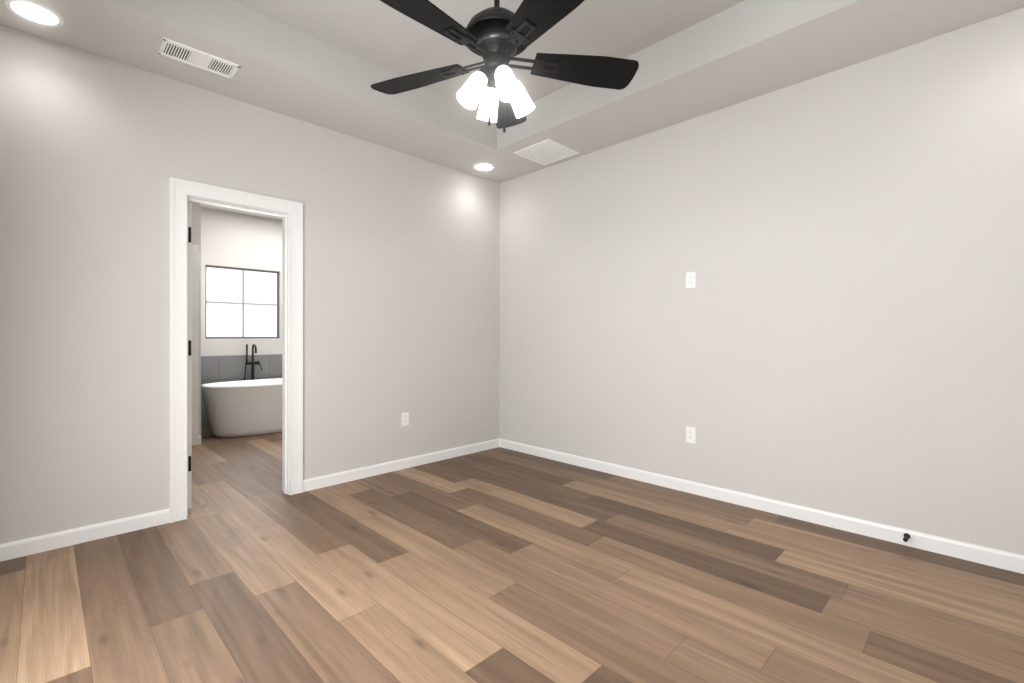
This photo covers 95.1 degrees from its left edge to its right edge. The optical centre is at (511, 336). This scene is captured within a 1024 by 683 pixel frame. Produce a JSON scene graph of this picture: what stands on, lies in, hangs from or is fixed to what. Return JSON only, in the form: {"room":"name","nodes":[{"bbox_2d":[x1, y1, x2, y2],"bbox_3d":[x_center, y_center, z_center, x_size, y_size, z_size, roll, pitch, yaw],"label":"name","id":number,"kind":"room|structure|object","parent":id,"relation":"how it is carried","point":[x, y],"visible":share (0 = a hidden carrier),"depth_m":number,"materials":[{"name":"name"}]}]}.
{"room":"empty bedroom","nodes":[
{"label":"empty bedroom","id":0,"kind":"room"},
{"bbox_2d":[188,201,200,435],"bbox_3d":[-4.256,-0.224,4.709,1.730,2.740,0.900,0,0,-45],"label":"wall","id":1,"kind":"structure","parent":0,"point":[196,223],"depth_m":4.99,"materials":[{"name":"paint"}]},
{"bbox_2d":[192,244,197,444],"bbox_3d":[-3.656,0.086,4.657,0.905,2.120,0.022,0,0,-45],"label":"door","id":2,"kind":"structure","parent":1,"relation":"attached to","point":[194,344],"depth_m":4.95,"materials":[{"name":"white wood"}]},
{"bbox_2d":[201,358,202,442],"bbox_3d":[-3.633,0.696,5.317,0.012,0.900,0.840,0,0,-45],"label":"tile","id":3,"kind":"structure","parent":1,"relation":"attached to","point":[201,358],"depth_m":5.02,"materials":[{"name":"grey tile"}]},
{"bbox_2d":[201,207,281,355],"bbox_3d":[-3.807,-0.224,5.875,4.015,2.740,0.115,0,0,-45],"label":"wall","id":4,"kind":"structure","parent":0,"point":[234,240],"depth_m":6.07,"materials":[{"name":"paint"}]},
{"bbox_2d":[201,354,281,428],"bbox_3d":[-3.191,0.696,6.401,2.170,0.900,0.012,0,0,-45],"label":"tile","id":5,"kind":"structure","parent":4,"relation":"attached to","point":[215,369],"depth_m":6.03,"materials":[{"name":"grey tile"}]},
{"bbox_2d":[205,265,278,338],"bbox_3d":[-3.538,-0.434,6.162,0.880,0.920,0.040,0,0,-45],"label":"window","id":6,"kind":"structure","parent":4,"relation":"in","point":[241,303],"depth_m":6.14,"materials":[{"name":"black"}]},
{"bbox_2d":[201,203,281,220],"bbox_3d":[-2.699,-1.644,4.767,4.015,0.100,3.250,0,0,-45],"label":"ceiling","id":7,"kind":"structure","parent":0,"point":[240,211],"depth_m":5.97,"materials":[{"name":"paint"}]},
{"bbox_2d":[0,25,499,543],"bbox_3d":[-1.521,-0.404,3.565,4.050,3.100,0.115,0,0,-45],"label":"wall","id":8,"kind":"structure","parent":0,"point":[400,279],"depth_m":2.85,"materials":[{"name":"paint"}]},
{"bbox_2d":[0,509,168,561],"bbox_3d":[-2.469,1.103,2.526,1.010,0.085,0.014,0,0,-45],"label":"baseboard","id":9,"kind":"structure","parent":8,"relation":"attached to","point":[34,545],"depth_m":2.59,"materials":[{"name":"white wood"}]},
{"bbox_2d":[188,203,191,508],"bbox_3d":[-2.318,0.127,3.297,0.108,2.014,0.612,0,0,-45],"label":"door leaf","id":10,"kind":"structure","parent":8,"relation":"in","point":[189,355],"depth_m":3.08,"materials":[{"name":"white wood"}]},
{"bbox_2d":[169,177,302,522],"bbox_3d":[-1.873,0.084,3.209,0.800,2.125,0.157,0,0,-45],"label":"door frame","id":11,"kind":"structure","parent":8,"relation":"attached to","point":[182,192],"depth_m":3.09,"materials":[{"name":"white wood"}]},
{"bbox_2d":[303,439,498,491],"bbox_3d":[-0.841,1.103,4.154,1.996,0.085,0.014,0,0,-45],"label":"baseboard","id":12,"kind":"structure","parent":8,"relation":"attached to","point":[345,476],"depth_m":3.97,"materials":[{"name":"white wood"}]},
{"bbox_2d":[402,412,408,425],"bbox_3d":[-0.928,0.718,4.071,0.070,0.115,0.008,0,0,-45],"label":"electrical outlet","id":13,"kind":"object","parent":8,"relation":"attached to","point":[405,418],"visible":1,"depth_m":4.07,"materials":[{"name":"white plastic"}]},
{"bbox_2d":[232,0,744,110],"bbox_3d":[-0.067,-1.904,2.110,3.820,0.100,4.000,0,0,-45],"label":"ceiling","id":14,"kind":"structure","parent":0,"point":[379,33],"depth_m":2.83,"materials":[{"name":"paint"}]},
{"bbox_2d":[371,0,638,132],"bbox_3d":[-0.089,-1.384,2.068,1.252,0.940,1.290,0,0,-45],"label":"fan","id":15,"kind":"object","parent":14,"relation":"hanging from","point":[497,38],"visible":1,"depth_m":2.06,"materials":[{"name":"black wood"}]},
{"bbox_2d":[0,429,1023,682],"bbox_3d":[-1.216,1.176,3.259,4.420,0.060,7.850,0,0,-45],"label":"floor","id":16,"kind":"structure","parent":0,"point":[498,565],"depth_m":2.10,"materials":[{"name":"brown wood"}]},
{"bbox_2d":[202,378,281,436],"bbox_3d":[-2.909,0.851,5.886,1.706,0.590,0.786,0,0,-45],"label":"bathtub","id":17,"kind":"object","parent":16,"relation":"on","point":[242,408],"visible":0.52,"depth_m":5.33,"materials":[{"name":"white ceramic"}]},
{"bbox_2d":[244,344,261,379],"bbox_3d":[-3.349,0.620,6.068,0.216,1.052,0.174,0,0,-45],"label":"tub filler","id":18,"kind":"object","parent":16,"relation":"on","point":[252,363],"visible":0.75,"depth_m":6.08,"materials":[{"name":"black metal"}]},
{"bbox_2d":[0,0,1023,182],"bbox_3d":[-0.067,-1.724,2.110,3.820,0.260,4.000,0,0,-45],"label":"ceiling","id":19,"kind":"structure","parent":0,"point":[745,50],"depth_m":2.84,"materials":[{"name":"paint"}]},
{"bbox_2d":[4,0,64,26],"bbox_3d":[-2.344,-1.590,2.300,0.210,0.008,0.210,0,0,-45],"label":"recessed light","id":20,"kind":"object","parent":19,"relation":"in","point":[35,12],"visible":1,"depth_m":2.29,"materials":[{"name":"white plastic"}]},
{"bbox_2d":[158,37,239,78],"bbox_3d":[-1.790,-1.587,2.684,0.365,0.013,0.180,0,0,-45],"label":"ceiling vent","id":21,"kind":"object","parent":19,"relation":"in","point":[174,50],"visible":1,"depth_m":2.67,"materials":[{"name":"white plastic"}]},
{"bbox_2d":[473,163,494,170],"bbox_3d":[-0.262,-1.590,4.396,0.210,0.008,0.210,0,0,-45],"label":"recessed light","id":22,"kind":"object","parent":19,"relation":"in","point":[483,166],"visible":1,"depth_m":4.38,"materials":[{"name":"white plastic"}]},
{"bbox_2d":[514,139,578,164],"bbox_3d":[0.298,-1.589,4.051,0.400,0.010,0.400,0,0,-45],"label":"ceiling vent","id":23,"kind":"object","parent":19,"relation":"in","point":[546,151],"visible":1,"depth_m":4.04,"materials":[{"name":"white plastic"}]},
{"bbox_2d":[500,7,1023,555],"bbox_3d":[1.365,-0.404,3.461,0.115,3.100,4.115,0,0,-45],"label":"wall","id":24,"kind":"structure","parent":0,"point":[838,329],"depth_m":2.90,"materials":[{"name":"paint"}]},
{"bbox_2d":[686,272,695,287],"bbox_3d":[1.310,-0.414,3.429,0.008,0.115,0.070,0,0,-45],"label":"electrical outlet","id":25,"kind":"object","parent":24,"relation":"attached to","point":[690,279],"visible":1,"depth_m":3.42,"materials":[{"name":"white plastic"}]},
{"bbox_2d":[686,426,695,443],"bbox_3d":[1.310,0.722,3.429,0.008,0.115,0.070,0,0,-45],"label":"electrical outlet","id":26,"kind":"object","parent":24,"relation":"attached to","point":[690,434],"visible":1,"depth_m":3.42,"materials":[{"name":"white plastic"}]},
{"bbox_2d":[499,438,1023,573],"bbox_3d":[1.279,1.103,3.456,0.014,0.085,4.000,0,0,-45],"label":"baseboard","id":27,"kind":"structure","parent":24,"relation":"attached to","point":[1009,561],"depth_m":2.90,"materials":[{"name":"white wood"}]},
{"bbox_2d":[903,533,909,541],"bbox_3d":[2.135,1.091,2.536,0.080,0.027,0.028,0,0,-45],"label":"doorstop","id":28,"kind":"object","parent":27,"relation":"attached to","point":[906,537],"visible":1,"depth_m":2.54,"materials":[{"name":"black metal"}]}
]}

